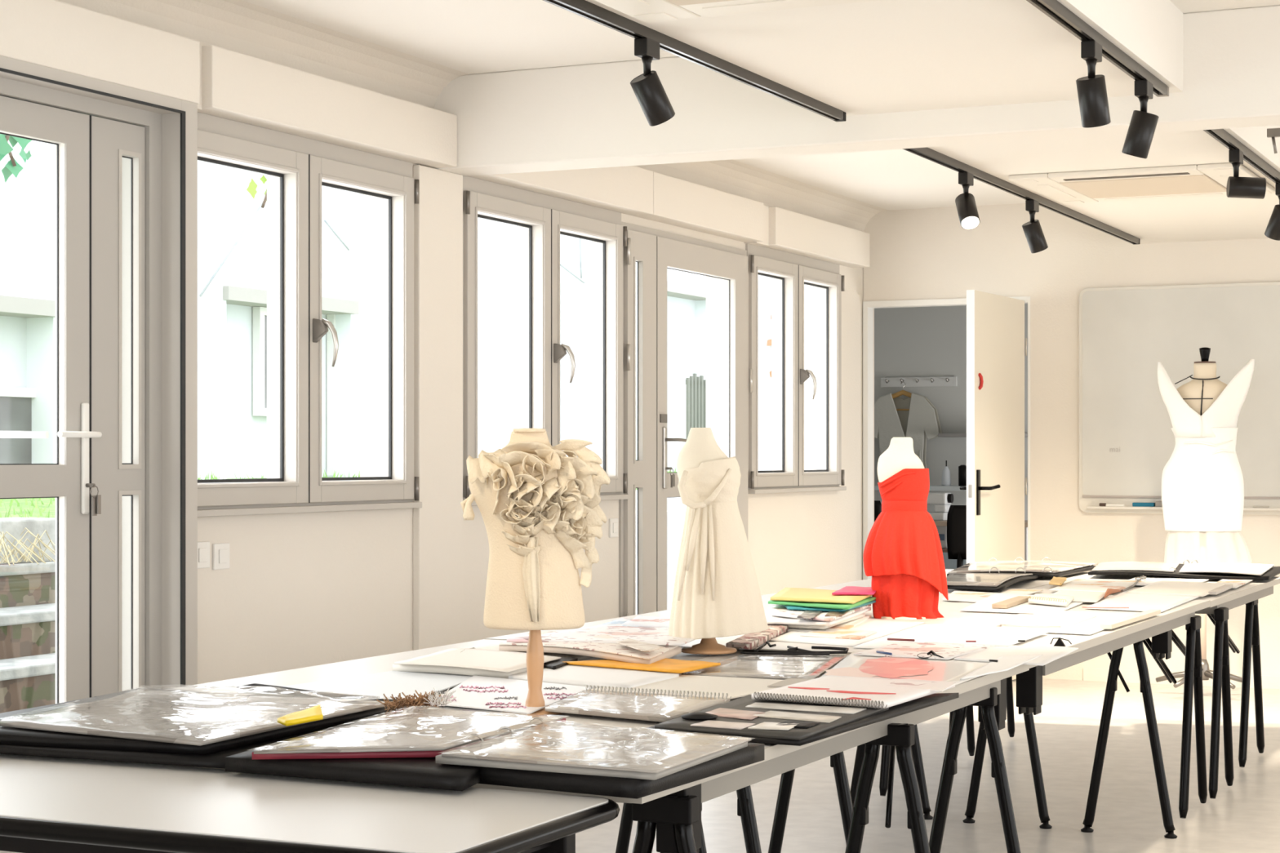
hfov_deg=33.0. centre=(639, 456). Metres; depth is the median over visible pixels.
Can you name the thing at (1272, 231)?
track spotlight
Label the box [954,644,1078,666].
paper sheet
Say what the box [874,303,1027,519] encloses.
wall
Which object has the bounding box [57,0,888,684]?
wall
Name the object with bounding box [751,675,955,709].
spiral notebook
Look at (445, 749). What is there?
portfolio
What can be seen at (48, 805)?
folding table
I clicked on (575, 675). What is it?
pad
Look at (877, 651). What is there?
pen
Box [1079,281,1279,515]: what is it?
whiteboard
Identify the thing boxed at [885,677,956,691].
card
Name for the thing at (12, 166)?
branch
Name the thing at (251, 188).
branch
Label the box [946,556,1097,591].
portfolio
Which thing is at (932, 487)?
desk
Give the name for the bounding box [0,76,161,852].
door
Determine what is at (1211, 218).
ceiling
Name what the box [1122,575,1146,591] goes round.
scissors
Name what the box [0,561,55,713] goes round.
steps
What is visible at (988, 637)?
paper sheet
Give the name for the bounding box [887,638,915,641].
pencil
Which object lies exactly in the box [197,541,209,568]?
light switch
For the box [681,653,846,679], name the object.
portfolio
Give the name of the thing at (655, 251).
door
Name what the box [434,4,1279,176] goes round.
beam
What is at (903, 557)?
dress form
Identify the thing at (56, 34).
trim
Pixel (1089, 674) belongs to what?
baseboard
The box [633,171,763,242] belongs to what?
trim
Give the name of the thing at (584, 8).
track
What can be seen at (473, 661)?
book
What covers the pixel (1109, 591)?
paper scrap
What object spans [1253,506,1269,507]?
marker
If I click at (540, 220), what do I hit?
window
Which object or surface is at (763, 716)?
photo
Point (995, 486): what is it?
door
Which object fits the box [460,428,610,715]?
mannequin
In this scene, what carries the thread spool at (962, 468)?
on the desk at (932, 487)
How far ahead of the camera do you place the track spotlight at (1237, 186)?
8.20 m
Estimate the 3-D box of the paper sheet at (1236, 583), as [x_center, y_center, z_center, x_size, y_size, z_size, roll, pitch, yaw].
[2.453,0.519,8.940,0.127,0.004,0.771,0,0,21]
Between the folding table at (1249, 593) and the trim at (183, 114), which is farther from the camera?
the folding table at (1249, 593)
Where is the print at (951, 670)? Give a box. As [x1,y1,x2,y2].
[820,651,990,685]
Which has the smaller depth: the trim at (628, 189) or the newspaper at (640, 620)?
the newspaper at (640, 620)
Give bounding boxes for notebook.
[467,644,592,661]
[587,675,782,698]
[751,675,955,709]
[1027,593,1073,606]
[1208,584,1232,595]
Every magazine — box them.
[764,609,865,629]
[765,604,871,626]
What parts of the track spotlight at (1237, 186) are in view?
stem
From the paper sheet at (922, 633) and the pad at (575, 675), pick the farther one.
the paper sheet at (922, 633)
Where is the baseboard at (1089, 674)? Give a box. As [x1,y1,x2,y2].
[1083,668,1279,689]
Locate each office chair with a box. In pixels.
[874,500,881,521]
[946,505,966,568]
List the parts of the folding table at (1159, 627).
leg, leg, leg, leg, leg, hinge plate, leg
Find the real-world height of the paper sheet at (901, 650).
0.004 m
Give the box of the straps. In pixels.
[737,640,848,655]
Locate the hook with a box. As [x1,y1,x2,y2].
[977,373,983,390]
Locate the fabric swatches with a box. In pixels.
[725,624,787,651]
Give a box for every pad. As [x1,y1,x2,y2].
[508,665,679,688]
[991,595,1030,608]
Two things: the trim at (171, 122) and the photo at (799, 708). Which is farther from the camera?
the trim at (171, 122)
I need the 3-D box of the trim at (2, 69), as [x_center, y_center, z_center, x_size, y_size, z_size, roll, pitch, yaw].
[-1.896,-1.066,5.661,0.007,0.008,2.262,0,0,25]
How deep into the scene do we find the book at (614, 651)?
5.46 m
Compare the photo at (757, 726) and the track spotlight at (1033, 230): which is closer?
the photo at (757, 726)
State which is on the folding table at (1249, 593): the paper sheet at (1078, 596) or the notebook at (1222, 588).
the notebook at (1222, 588)
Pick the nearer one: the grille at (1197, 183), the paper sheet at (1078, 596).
the paper sheet at (1078, 596)
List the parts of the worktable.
leg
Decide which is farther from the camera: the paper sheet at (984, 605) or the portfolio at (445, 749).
the paper sheet at (984, 605)
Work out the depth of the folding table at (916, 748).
7.58 m
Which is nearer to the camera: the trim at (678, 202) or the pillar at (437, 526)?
the pillar at (437, 526)
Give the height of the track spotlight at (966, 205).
0.235 m
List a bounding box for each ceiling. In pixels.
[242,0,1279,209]
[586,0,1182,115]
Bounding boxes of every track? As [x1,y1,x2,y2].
[542,0,845,121]
[902,146,1140,244]
[1026,0,1168,97]
[1203,128,1279,183]
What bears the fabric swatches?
on the folding table at (916, 748)
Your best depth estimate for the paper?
5.25 m
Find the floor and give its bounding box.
[575,678,1279,852]
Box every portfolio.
[0,688,423,768]
[225,707,764,799]
[644,693,959,746]
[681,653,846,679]
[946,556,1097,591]
[1088,560,1279,580]
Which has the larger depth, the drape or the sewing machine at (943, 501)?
the sewing machine at (943, 501)
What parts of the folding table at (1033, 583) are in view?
leg, leg, leg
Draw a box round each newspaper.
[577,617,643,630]
[622,615,670,627]
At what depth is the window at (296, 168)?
7.47 m
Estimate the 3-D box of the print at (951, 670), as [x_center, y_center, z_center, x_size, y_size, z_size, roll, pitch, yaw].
[0.634,0.523,5.347,0.492,0.004,0.762,0,0,25]
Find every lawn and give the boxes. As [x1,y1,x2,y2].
[0,497,55,518]
[226,471,676,489]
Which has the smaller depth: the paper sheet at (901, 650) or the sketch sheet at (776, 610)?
the paper sheet at (901, 650)
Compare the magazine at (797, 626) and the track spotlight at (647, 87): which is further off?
the magazine at (797, 626)
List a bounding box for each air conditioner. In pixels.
[595,0,879,22]
[1008,162,1275,204]
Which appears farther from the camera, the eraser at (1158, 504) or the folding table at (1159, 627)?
the eraser at (1158, 504)
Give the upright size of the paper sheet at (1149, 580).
0.004 m
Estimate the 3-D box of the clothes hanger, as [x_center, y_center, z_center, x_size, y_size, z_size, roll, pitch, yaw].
[1.819,-0.421,14.961,0.350,0.203,0.036,0,0,25]
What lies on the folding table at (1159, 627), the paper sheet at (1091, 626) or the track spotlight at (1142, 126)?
the paper sheet at (1091, 626)
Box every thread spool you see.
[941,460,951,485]
[958,465,966,485]
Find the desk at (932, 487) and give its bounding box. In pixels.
[874,484,1027,503]
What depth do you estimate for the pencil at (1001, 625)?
6.53 m
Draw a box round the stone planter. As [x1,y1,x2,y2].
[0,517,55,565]
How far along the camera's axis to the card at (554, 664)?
5.31 m
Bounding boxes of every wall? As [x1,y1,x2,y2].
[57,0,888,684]
[758,203,1279,680]
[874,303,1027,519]
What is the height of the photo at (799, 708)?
0.003 m
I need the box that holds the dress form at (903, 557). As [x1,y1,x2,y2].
[862,437,948,619]
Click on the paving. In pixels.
(676, 509)
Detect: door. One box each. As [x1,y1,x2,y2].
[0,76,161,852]
[618,221,752,617]
[862,289,1030,679]
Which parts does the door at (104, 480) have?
handle, handle, handle plate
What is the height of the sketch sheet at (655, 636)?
0.009 m
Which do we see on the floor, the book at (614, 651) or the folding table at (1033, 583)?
the folding table at (1033, 583)
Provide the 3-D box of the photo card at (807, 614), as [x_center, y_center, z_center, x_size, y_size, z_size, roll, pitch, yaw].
[0.516,0.477,6.557,0.052,0.005,0.341,0,0,10]
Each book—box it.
[392,647,561,679]
[498,631,681,664]
[545,684,731,722]
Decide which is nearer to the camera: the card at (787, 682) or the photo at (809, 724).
the photo at (809, 724)
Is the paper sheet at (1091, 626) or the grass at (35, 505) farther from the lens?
the grass at (35, 505)
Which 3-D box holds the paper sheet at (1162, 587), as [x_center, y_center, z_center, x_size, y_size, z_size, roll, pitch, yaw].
[2.134,0.517,8.520,0.306,0.004,0.956,0,0,22]
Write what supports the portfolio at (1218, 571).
on the folding table at (1249, 593)
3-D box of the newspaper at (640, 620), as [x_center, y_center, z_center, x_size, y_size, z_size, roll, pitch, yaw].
[0.039,0.496,6.513,0.163,0.010,0.412,0,0,5]
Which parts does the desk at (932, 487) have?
leg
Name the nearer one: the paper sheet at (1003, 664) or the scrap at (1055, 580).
the paper sheet at (1003, 664)
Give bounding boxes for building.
[0,139,706,479]
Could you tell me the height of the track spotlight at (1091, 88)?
0.238 m
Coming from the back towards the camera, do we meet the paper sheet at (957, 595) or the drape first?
the paper sheet at (957, 595)
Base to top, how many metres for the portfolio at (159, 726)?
0.072 m
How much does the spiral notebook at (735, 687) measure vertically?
0.003 m
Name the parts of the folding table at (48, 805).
under frame, hinge plate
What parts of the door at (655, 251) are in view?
strike plate, handle plate, handle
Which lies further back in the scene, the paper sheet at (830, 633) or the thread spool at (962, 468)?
the thread spool at (962, 468)
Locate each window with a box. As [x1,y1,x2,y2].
[197,111,422,517]
[462,176,629,506]
[745,243,846,493]
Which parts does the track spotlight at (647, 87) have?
stem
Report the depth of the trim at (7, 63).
6.30 m
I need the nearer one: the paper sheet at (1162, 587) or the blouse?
the paper sheet at (1162, 587)
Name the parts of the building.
pane, pane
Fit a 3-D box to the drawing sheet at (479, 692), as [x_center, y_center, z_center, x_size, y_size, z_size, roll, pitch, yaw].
[-0.287,0.519,4.751,0.346,0.005,0.705,0,0,10]
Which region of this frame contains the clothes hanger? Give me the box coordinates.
[891,381,911,410]
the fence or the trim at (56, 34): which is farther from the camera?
the fence
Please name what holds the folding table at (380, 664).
on the floor
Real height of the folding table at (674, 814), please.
0.740 m
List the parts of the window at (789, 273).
sash, frame, head trim, sill, handle, lever, sash, frame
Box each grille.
[666,0,732,5]
[1059,173,1226,198]
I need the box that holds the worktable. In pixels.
[933,520,1027,560]
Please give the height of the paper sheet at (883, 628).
0.004 m
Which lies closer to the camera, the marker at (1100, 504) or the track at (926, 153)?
the track at (926, 153)
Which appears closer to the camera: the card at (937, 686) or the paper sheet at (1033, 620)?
the card at (937, 686)
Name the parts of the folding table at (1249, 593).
leg, hinge plate, leg, leg, hinge plate, leg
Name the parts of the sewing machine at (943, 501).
machine arm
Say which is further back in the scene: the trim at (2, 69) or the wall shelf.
the wall shelf
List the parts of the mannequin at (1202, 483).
stand leg, stand leg, neck plate, neck knob, stand leg, stand leg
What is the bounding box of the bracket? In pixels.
[1266,128,1279,153]
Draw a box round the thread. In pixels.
[1081,606,1128,608]
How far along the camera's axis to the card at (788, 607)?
6.72 m
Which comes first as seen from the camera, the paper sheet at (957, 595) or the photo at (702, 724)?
the photo at (702, 724)
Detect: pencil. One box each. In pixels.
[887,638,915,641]
[1000,625,1061,627]
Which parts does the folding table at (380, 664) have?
leg, leg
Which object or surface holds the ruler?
on the folding table at (1159, 627)
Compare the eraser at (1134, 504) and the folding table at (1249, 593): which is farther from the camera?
the eraser at (1134, 504)
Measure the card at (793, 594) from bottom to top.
0.009 m
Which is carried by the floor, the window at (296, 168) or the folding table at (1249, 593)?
the folding table at (1249, 593)
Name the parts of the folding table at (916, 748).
leg, leg, leg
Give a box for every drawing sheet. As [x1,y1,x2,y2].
[236,683,379,699]
[243,671,472,699]
[431,675,592,714]
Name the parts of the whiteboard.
rail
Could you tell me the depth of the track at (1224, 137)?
8.40 m
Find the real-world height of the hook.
0.092 m
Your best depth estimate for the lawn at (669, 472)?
18.98 m
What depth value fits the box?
14.40 m
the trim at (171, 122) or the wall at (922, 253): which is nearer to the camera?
the trim at (171, 122)
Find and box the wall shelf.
[937,433,1027,437]
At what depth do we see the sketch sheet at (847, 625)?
6.61 m
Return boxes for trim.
[0,0,199,103]
[0,55,181,114]
[0,67,182,113]
[161,99,197,689]
[180,110,185,687]
[197,44,457,168]
[197,44,768,245]
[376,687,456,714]
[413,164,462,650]
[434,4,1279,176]
[470,165,653,215]
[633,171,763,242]
[761,206,869,267]
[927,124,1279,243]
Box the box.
[942,552,966,569]
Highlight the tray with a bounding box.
[1086,506,1279,511]
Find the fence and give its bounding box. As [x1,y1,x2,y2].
[685,373,706,439]
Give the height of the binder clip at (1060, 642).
0.024 m
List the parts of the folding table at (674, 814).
leg, hinge plate, leg, leg, leg, leg, leg, hinge plate, leg, leg, hinge plate, leg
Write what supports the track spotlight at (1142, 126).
attached to the track at (1055, 10)
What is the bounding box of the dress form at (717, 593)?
[668,427,768,654]
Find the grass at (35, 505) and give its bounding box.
[0,467,675,517]
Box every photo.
[616,638,663,652]
[690,720,755,729]
[706,707,764,719]
[745,702,866,714]
[747,722,799,730]
[752,711,841,723]
[777,720,820,728]
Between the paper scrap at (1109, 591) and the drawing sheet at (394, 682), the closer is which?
the drawing sheet at (394, 682)
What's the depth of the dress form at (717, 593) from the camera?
5.72 m
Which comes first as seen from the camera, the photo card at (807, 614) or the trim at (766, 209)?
the photo card at (807, 614)
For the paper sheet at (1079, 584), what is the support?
on the folding table at (1249, 593)
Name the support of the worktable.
on the floor
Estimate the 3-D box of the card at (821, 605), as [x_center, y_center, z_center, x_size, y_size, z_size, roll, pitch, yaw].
[0.551,0.461,6.880,0.324,0.009,0.552,0,0,16]
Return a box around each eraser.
[1132,502,1155,506]
[1155,501,1162,506]
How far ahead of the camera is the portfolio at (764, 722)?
4.17 m
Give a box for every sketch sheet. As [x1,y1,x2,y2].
[506,626,693,645]
[764,609,871,631]
[770,604,871,622]
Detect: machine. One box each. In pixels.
[927,492,953,520]
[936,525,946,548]
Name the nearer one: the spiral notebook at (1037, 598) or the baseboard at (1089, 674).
the spiral notebook at (1037, 598)
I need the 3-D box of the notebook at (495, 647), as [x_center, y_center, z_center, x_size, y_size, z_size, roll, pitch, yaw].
[-0.295,0.517,5.690,0.160,0.012,0.473,0,0,-44]
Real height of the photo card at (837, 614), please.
0.005 m
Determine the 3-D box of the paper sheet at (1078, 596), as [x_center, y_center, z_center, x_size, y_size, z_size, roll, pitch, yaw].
[1.611,0.515,8.008,0.205,0.004,0.655,0,0,16]
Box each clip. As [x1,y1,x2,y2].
[916,650,943,658]
[1050,637,1071,646]
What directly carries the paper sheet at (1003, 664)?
on the paper sheet at (1050, 654)
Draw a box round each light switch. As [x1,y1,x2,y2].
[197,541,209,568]
[212,542,229,569]
[608,518,617,537]
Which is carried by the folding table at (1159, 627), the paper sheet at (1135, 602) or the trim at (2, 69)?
the paper sheet at (1135, 602)
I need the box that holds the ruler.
[1100,609,1160,629]
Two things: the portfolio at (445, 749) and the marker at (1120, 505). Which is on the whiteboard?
the marker at (1120, 505)
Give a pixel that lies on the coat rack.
(951, 380)
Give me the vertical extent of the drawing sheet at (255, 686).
0.016 m
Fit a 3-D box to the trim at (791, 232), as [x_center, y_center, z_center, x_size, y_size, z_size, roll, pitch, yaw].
[0.974,-1.204,11.957,0.110,0.197,1.500,0,0,25]
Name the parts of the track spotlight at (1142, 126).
stem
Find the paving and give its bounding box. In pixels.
[635,489,686,614]
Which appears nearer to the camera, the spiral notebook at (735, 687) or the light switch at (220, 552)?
the spiral notebook at (735, 687)
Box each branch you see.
[0,133,31,182]
[246,174,266,208]
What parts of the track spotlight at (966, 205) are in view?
stem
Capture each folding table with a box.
[0,754,619,852]
[165,639,718,852]
[461,651,1029,852]
[484,592,961,819]
[752,597,1210,839]
[810,568,1088,755]
[1028,574,1279,799]
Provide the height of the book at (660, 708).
0.018 m
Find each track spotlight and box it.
[630,37,675,126]
[955,171,979,229]
[1022,200,1048,253]
[1075,40,1111,127]
[1121,79,1159,158]
[1226,148,1266,199]
[1264,183,1279,240]
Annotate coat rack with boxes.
[880,376,956,386]
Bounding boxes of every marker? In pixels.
[1099,502,1106,506]
[1106,504,1124,506]
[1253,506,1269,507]
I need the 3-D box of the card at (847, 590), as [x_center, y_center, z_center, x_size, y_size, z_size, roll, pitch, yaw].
[0.719,0.439,7.097,0.130,0.007,0.388,0,0,12]
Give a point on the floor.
(1243, 816)
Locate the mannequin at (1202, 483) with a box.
[1155,346,1254,688]
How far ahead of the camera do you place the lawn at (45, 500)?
12.77 m
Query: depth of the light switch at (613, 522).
9.71 m
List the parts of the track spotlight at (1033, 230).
stem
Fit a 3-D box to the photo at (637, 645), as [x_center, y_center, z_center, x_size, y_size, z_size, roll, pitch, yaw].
[0.002,0.472,5.421,0.078,0.003,0.373,0,0,-16]
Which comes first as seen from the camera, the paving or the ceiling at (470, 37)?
the ceiling at (470, 37)
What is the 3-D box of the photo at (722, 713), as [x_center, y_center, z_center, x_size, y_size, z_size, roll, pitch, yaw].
[0.187,0.504,4.246,0.166,0.003,0.100,0,0,43]
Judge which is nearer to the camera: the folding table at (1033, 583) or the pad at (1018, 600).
the pad at (1018, 600)
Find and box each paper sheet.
[770,618,924,646]
[800,628,876,639]
[853,622,999,648]
[853,642,995,659]
[924,627,1048,646]
[942,588,1043,602]
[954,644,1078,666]
[960,593,1084,613]
[960,654,1043,679]
[995,610,1137,635]
[995,613,1096,626]
[1048,577,1143,591]
[1052,590,1105,602]
[1084,591,1199,612]
[1125,580,1232,596]
[1128,575,1209,586]
[1216,578,1252,588]
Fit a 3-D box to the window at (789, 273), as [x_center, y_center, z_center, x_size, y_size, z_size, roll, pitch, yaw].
[0.839,-0.456,11.799,0.239,1.296,1.402,0,0,25]
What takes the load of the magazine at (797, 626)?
on the sketch sheet at (847, 625)
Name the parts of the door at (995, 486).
handle, latch plate, handle plate, handle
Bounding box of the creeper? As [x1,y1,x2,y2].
[766,314,772,377]
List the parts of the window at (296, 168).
sash, frame, head trim, sill, handle, lever, sash, frame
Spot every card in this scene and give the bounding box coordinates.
[543,655,577,670]
[767,678,811,687]
[768,596,875,609]
[770,587,872,604]
[782,600,875,612]
[796,610,822,618]
[824,609,849,617]
[831,586,875,595]
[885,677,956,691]
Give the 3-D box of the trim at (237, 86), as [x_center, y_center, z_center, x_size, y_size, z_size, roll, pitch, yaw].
[-1.073,-1.204,7.561,0.110,0.197,1.553,0,0,25]
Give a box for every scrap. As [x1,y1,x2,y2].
[1048,577,1066,585]
[1103,588,1120,597]
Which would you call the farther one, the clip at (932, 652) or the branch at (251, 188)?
the branch at (251, 188)
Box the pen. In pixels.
[875,650,892,654]
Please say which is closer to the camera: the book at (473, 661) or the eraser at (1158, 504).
the book at (473, 661)
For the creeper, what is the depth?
13.08 m
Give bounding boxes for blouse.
[874,392,942,481]
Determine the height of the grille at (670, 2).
0.024 m
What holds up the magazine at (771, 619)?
on the magazine at (797, 626)
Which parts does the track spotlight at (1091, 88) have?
stem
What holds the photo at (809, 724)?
on the portfolio at (764, 722)
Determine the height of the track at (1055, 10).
0.031 m
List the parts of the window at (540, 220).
sash, frame, head trim, sill, handle, lever, sash, frame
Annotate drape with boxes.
[677,468,731,509]
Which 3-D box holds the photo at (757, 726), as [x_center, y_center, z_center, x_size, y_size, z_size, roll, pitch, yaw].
[0.253,0.504,4.048,0.075,0.003,0.097,0,0,22]
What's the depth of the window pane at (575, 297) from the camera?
16.91 m
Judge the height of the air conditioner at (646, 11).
0.026 m
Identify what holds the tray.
on the whiteboard
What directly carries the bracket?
attached to the ceiling at (1211, 218)

